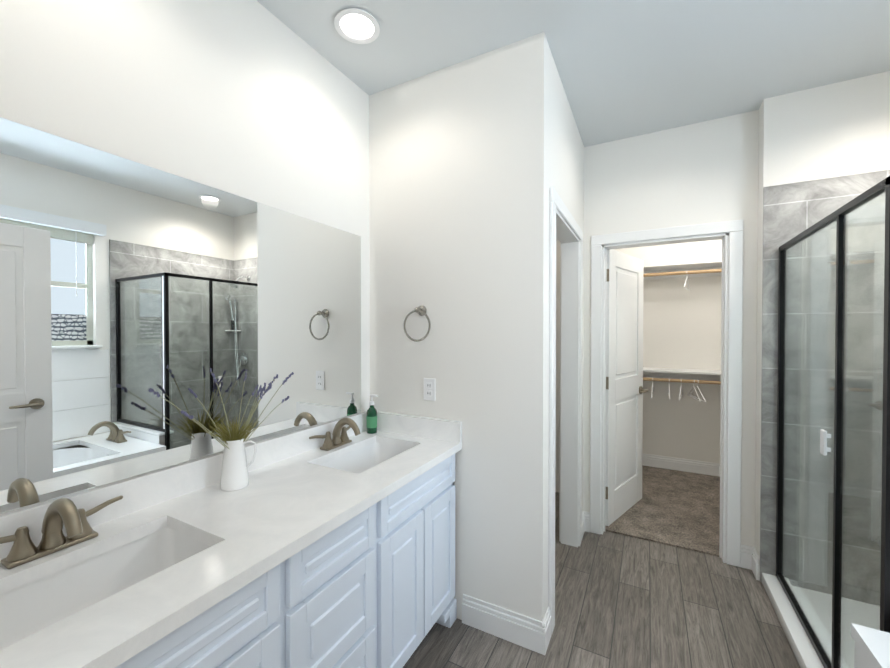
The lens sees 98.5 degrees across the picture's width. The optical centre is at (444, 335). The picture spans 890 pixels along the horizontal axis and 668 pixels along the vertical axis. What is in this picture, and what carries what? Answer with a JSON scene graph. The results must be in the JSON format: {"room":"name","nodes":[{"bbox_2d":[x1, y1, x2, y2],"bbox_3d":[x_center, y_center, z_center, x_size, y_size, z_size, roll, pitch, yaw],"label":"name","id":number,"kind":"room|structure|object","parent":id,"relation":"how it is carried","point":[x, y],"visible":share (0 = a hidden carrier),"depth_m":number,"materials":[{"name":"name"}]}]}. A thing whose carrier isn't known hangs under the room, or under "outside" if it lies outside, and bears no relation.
{"room":"bathroom","nodes":[
{"label":"bathroom","id":0,"kind":"room"},
{"bbox_2d":[0,0,371,527],"bbox_3d":[-0.263,0.028,2.556,0.100,2.740,5.050,0,1,28],"label":"wall","id":1,"kind":"structure","parent":0,"point":[223,95],"depth_m":1.35,"materials":[{"name":"white paint"}]},
{"bbox_2d":[0,117,360,513],"bbox_3d":[-0.893,-0.051,1.253,0.005,0.953,1.860,0,1,28],"label":"vanity mirror","id":2,"kind":"object","parent":1,"relation":"attached to","point":[126,285],"visible":1,"depth_m":1.18,"materials":[{"name":"silver mirror"}]},
{"bbox_2d":[0,411,366,526],"bbox_3d":[-0.877,0.478,1.269,0.020,0.100,1.982,0,1,28],"label":"backsplash","id":3,"kind":"structure","parent":1,"relation":"attached to","point":[151,489],"depth_m":1.26,"materials":[{"name":"white stone"}]},
{"bbox_2d":[368,42,515,619],"bbox_3d":[-0.011,0.035,1.986,0.840,2.740,0.100,0,1,28],"label":"wall","id":4,"kind":"structure","parent":0,"point":[432,188],"depth_m":1.88,"materials":[{"name":"white paint"}]},
{"bbox_2d":[404,305,430,341],"bbox_3d":[-0.134,-0.064,1.956,0.160,0.186,0.065,0,1,28],"label":"towel ring","id":5,"kind":"object","parent":4,"relation":"attached to","point":[421,310],"visible":1,"depth_m":1.95,"materials":[{"name":"grey metal"}]},
{"bbox_2d":[377,411,461,442],"bbox_3d":[-0.165,0.470,2.001,0.552,0.100,0.020,0,1,28],"label":"backsplash","id":6,"kind":"structure","parent":4,"relation":"attached to","point":[448,431],"depth_m":1.97,"materials":[{"name":"white stone"}]},
{"bbox_2d":[424,378,434,400],"bbox_3d":[-0.080,0.275,1.964,0.070,0.114,0.008,0,1,28],"label":"electrical outlet plate","id":7,"kind":"object","parent":4,"relation":"attached to","point":[429,389],"visible":1,"depth_m":1.96,"materials":[{"name":"white plastic"}]},
{"bbox_2d":[462,594,549,654],"bbox_3d":[0.265,1.339,1.788,0.406,0.135,0.016,0,1,28],"label":"baseboard","id":8,"kind":"structure","parent":4,"relation":"attached to","point":[532,634],"depth_m":1.77,"materials":[{"name":"white paint"}]},
{"bbox_2d":[516,32,607,621],"bbox_3d":[1.088,0.023,3.021,0.110,2.740,2.960,0,1,28],"label":"wall","id":9,"kind":"structure","parent":0,"point":[551,151],"depth_m":1.74,"materials":[{"name":"white paint"}]},
{"bbox_2d":[548,187,582,632],"bbox_3d":[0.655,0.352,2.219,0.136,2.100,0.910,0,1,28],"label":"door frame","id":10,"kind":"structure","parent":9,"relation":"attached to","point":[566,231],"depth_m":2.53,"materials":[{"name":"white paint"}]},
{"bbox_2d":[582,511,589,528],"bbox_3d":[1.408,1.320,3.525,0.016,0.135,1.544,0,1,28],"label":"baseboard","id":11,"kind":"structure","parent":9,"relation":"attached to","point":[585,515],"depth_m":2.73,"materials":[{"name":"white paint"}]},
{"bbox_2d":[257,0,889,146],"bbox_3d":[1.040,-1.384,1.848,3.050,0.100,5.050,0,1,28],"label":"ceiling","id":12,"kind":"structure","parent":0,"point":[628,68],"depth_m":1.76,"materials":[{"name":"white paint"}]},
{"bbox_2d":[334,8,379,43],"bbox_3d":[-0.376,-1.327,1.644,0.190,0.010,0.190,0,1,28],"label":"recessed light","id":13,"kind":"object","parent":12,"relation":"in","point":[359,26],"visible":1,"depth_m":1.64,"materials":[{"name":"white plastic"}]},
{"bbox_2d":[403,492,799,667],"bbox_3d":[0.782,1.436,1.394,3.050,0.050,3.950,0,1,28],"label":"floor","id":14,"kind":"structure","parent":0,"point":[622,601],"depth_m":1.89,"materials":[{"name":"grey wood"}]},
{"bbox_2d":[0,431,459,667],"bbox_3d":[-0.644,0.989,1.151,0.547,0.850,1.982,0,1,28],"label":"bathroom vanity","id":15,"kind":"object","parent":14,"relation":"on","point":[330,544],"depth_m":1.22,"materials":[{"name":"white paint"}]},
{"bbox_2d":[0,443,451,667],"bbox_3d":[-0.658,0.548,1.093,0.572,0.035,1.875,0,1,28],"label":"countertop","id":16,"kind":"structure","parent":15,"relation":"on","point":[110,632],"depth_m":0.85,"materials":[{"name":"white stone"}]},
{"bbox_2d":[0,495,127,574],"bbox_3d":[-0.923,0.461,0.924,0.171,0.141,0.292,0,1,28],"label":"faucet","id":17,"kind":"object","parent":16,"relation":"on","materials":[{"name":"gold metal"}]},
{"bbox_2d":[0,519,219,646],"bbox_3d":[-0.803,0.634,0.862,0.296,0.157,0.476,0,1,28],"label":"sink","id":18,"kind":"object","parent":16,"relation":"in","point":[30,602],"depth_m":0.98,"materials":[{"name":"white ceramic"}]},
{"bbox_2d":[148,368,293,490],"bbox_3d":[-0.751,0.315,1.319,0.159,0.423,0.470,0,1,28],"label":"lavender","id":19,"kind":"object","parent":16,"relation":"on","point":[234,473],"visible":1,"depth_m":1.31,"materials":[{"name":"white ceramic"}]},
{"bbox_2d":[308,415,363,450],"bbox_3d":[-0.463,0.452,1.789,0.171,0.141,0.292,0,1,28],"label":"faucet","id":20,"kind":"object","parent":16,"relation":"on","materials":[{"name":"gold metal"}]},
{"bbox_2d":[304,439,415,478],"bbox_3d":[-0.344,0.624,1.728,0.296,0.157,0.476,0,1,28],"label":"sink","id":21,"kind":"object","parent":16,"relation":"in","point":[345,464],"depth_m":1.88,"materials":[{"name":"white ceramic"}]},
{"bbox_2d":[366,394,377,433],"bbox_3d":[-0.387,0.416,2.049,0.066,0.204,0.057,0,1,28],"label":"soap bottle","id":22,"kind":"object","parent":16,"relation":"on","point":[371,421],"visible":1,"depth_m":2.03,"materials":[{"name":"green plastic"}]},
{"bbox_2d":[762,573,879,667],"bbox_3d":[1.915,1.381,1.458,0.881,0.060,1.166,0,1,28],"label":"pan","id":23,"kind":"object","parent":14,"relation":"on","point":[805,653],"visible":0.58,"depth_m":1.85,"materials":[{"name":"white plastic"}]},
{"bbox_2d":[776,176,889,667],"bbox_3d":[1.948,0.433,1.462,0.836,1.835,1.108,0,1,28],"label":"glass frame","id":24,"kind":"object","parent":23,"relation":"on","point":[839,215],"visible":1,"depth_m":1.47,"materials":[{"name":"black"}]},
{"bbox_2d":[851,623,889,667],"bbox_3d":[1.195,1.068,0.121,0.910,0.715,1.888,0,1,28],"label":"bathtub","id":25,"kind":"object","parent":14,"relation":"on","point":[872,647],"visible":1,"depth_m":1.10,"materials":[{"name":"white ceramic"}]},
{"bbox_2d":[605,465,719,556],"bbox_3d":[2.250,1.411,3.125,2.080,0.062,1.715,0,1,28],"label":"floor carpet","id":26,"kind":"object","parent":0,"point":[677,508],"depth_m":3.00,"materials":[{"name":"beige carpet"}]},
{"bbox_2d":[608,176,839,485],"bbox_3d":[2.629,0.014,3.823,1.860,2.740,0.100,0,1,28],"label":"wall","id":27,"kind":"structure","parent":0,"point":[682,327],"depth_m":3.79,"materials":[{"name":"white paint"}]},
{"bbox_2d":[590,219,742,566],"bbox_3d":[1.439,0.348,2.567,0.860,2.100,0.136,0,1,28],"label":"door frame","id":28,"kind":"structure","parent":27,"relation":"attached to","point":[730,232],"depth_m":2.40,"materials":[{"name":"white paint"}]},
{"bbox_2d":[605,249,647,525],"bbox_3d":[1.418,0.375,3.020,0.688,2.020,0.160,-1,1,-44],"label":"closet door","id":29,"kind":"structure","parent":28,"relation":"attached to","point":[625,390],"depth_m":2.97,"materials":[{"name":"white paint"}]},
{"bbox_2d":[642,453,719,476],"bbox_3d":[2.602,1.317,3.786,1.880,0.135,0.016,0,1,28],"label":"baseboard","id":30,"kind":"structure","parent":27,"relation":"attached to","point":[700,467],"depth_m":3.89,"materials":[{"name":"white paint"}]},
{"bbox_2d":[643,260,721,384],"bbox_3d":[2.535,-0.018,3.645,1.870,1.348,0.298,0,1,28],"label":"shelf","id":31,"kind":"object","parent":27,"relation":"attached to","point":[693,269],"visible":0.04,"depth_m":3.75,"materials":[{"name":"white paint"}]},
{"bbox_2d":[651,270,705,401],"bbox_3d":[2.223,-0.017,3.675,0.434,1.214,0.424,0,1,28],"label":"hangers","id":32,"kind":"object","parent":31,"relation":"hanging from","point":[699,400],"visible":0.94,"depth_m":3.62,"materials":[{"name":"white plastic"}]},
{"bbox_2d":[844,136,889,175],"bbox_3d":[2.343,0.044,1.172,0.100,2.740,5.050,0,1,28],"label":"wall","id":33,"kind":"structure","parent":0,"point":[878,159],"depth_m":1.96,"materials":[{"name":"white paint"}]},
{"bbox_2d":[760,170,889,603],"bbox_3d":[2.183,0.285,1.973,0.870,2.240,0.012,0,1,28],"label":"shower wall tile","id":34,"kind":"structure","parent":33,"relation":"attached to","point":[791,211],"depth_m":2.06,"materials":[{"name":"grey tile"}]},
{"bbox_2d":[872,574,879,605],"bbox_3d":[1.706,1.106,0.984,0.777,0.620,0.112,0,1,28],"label":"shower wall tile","id":35,"kind":"structure","parent":33,"relation":"attached to","point":[876,585],"depth_m":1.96,"materials":[{"name":"grey tile"}]}
]}

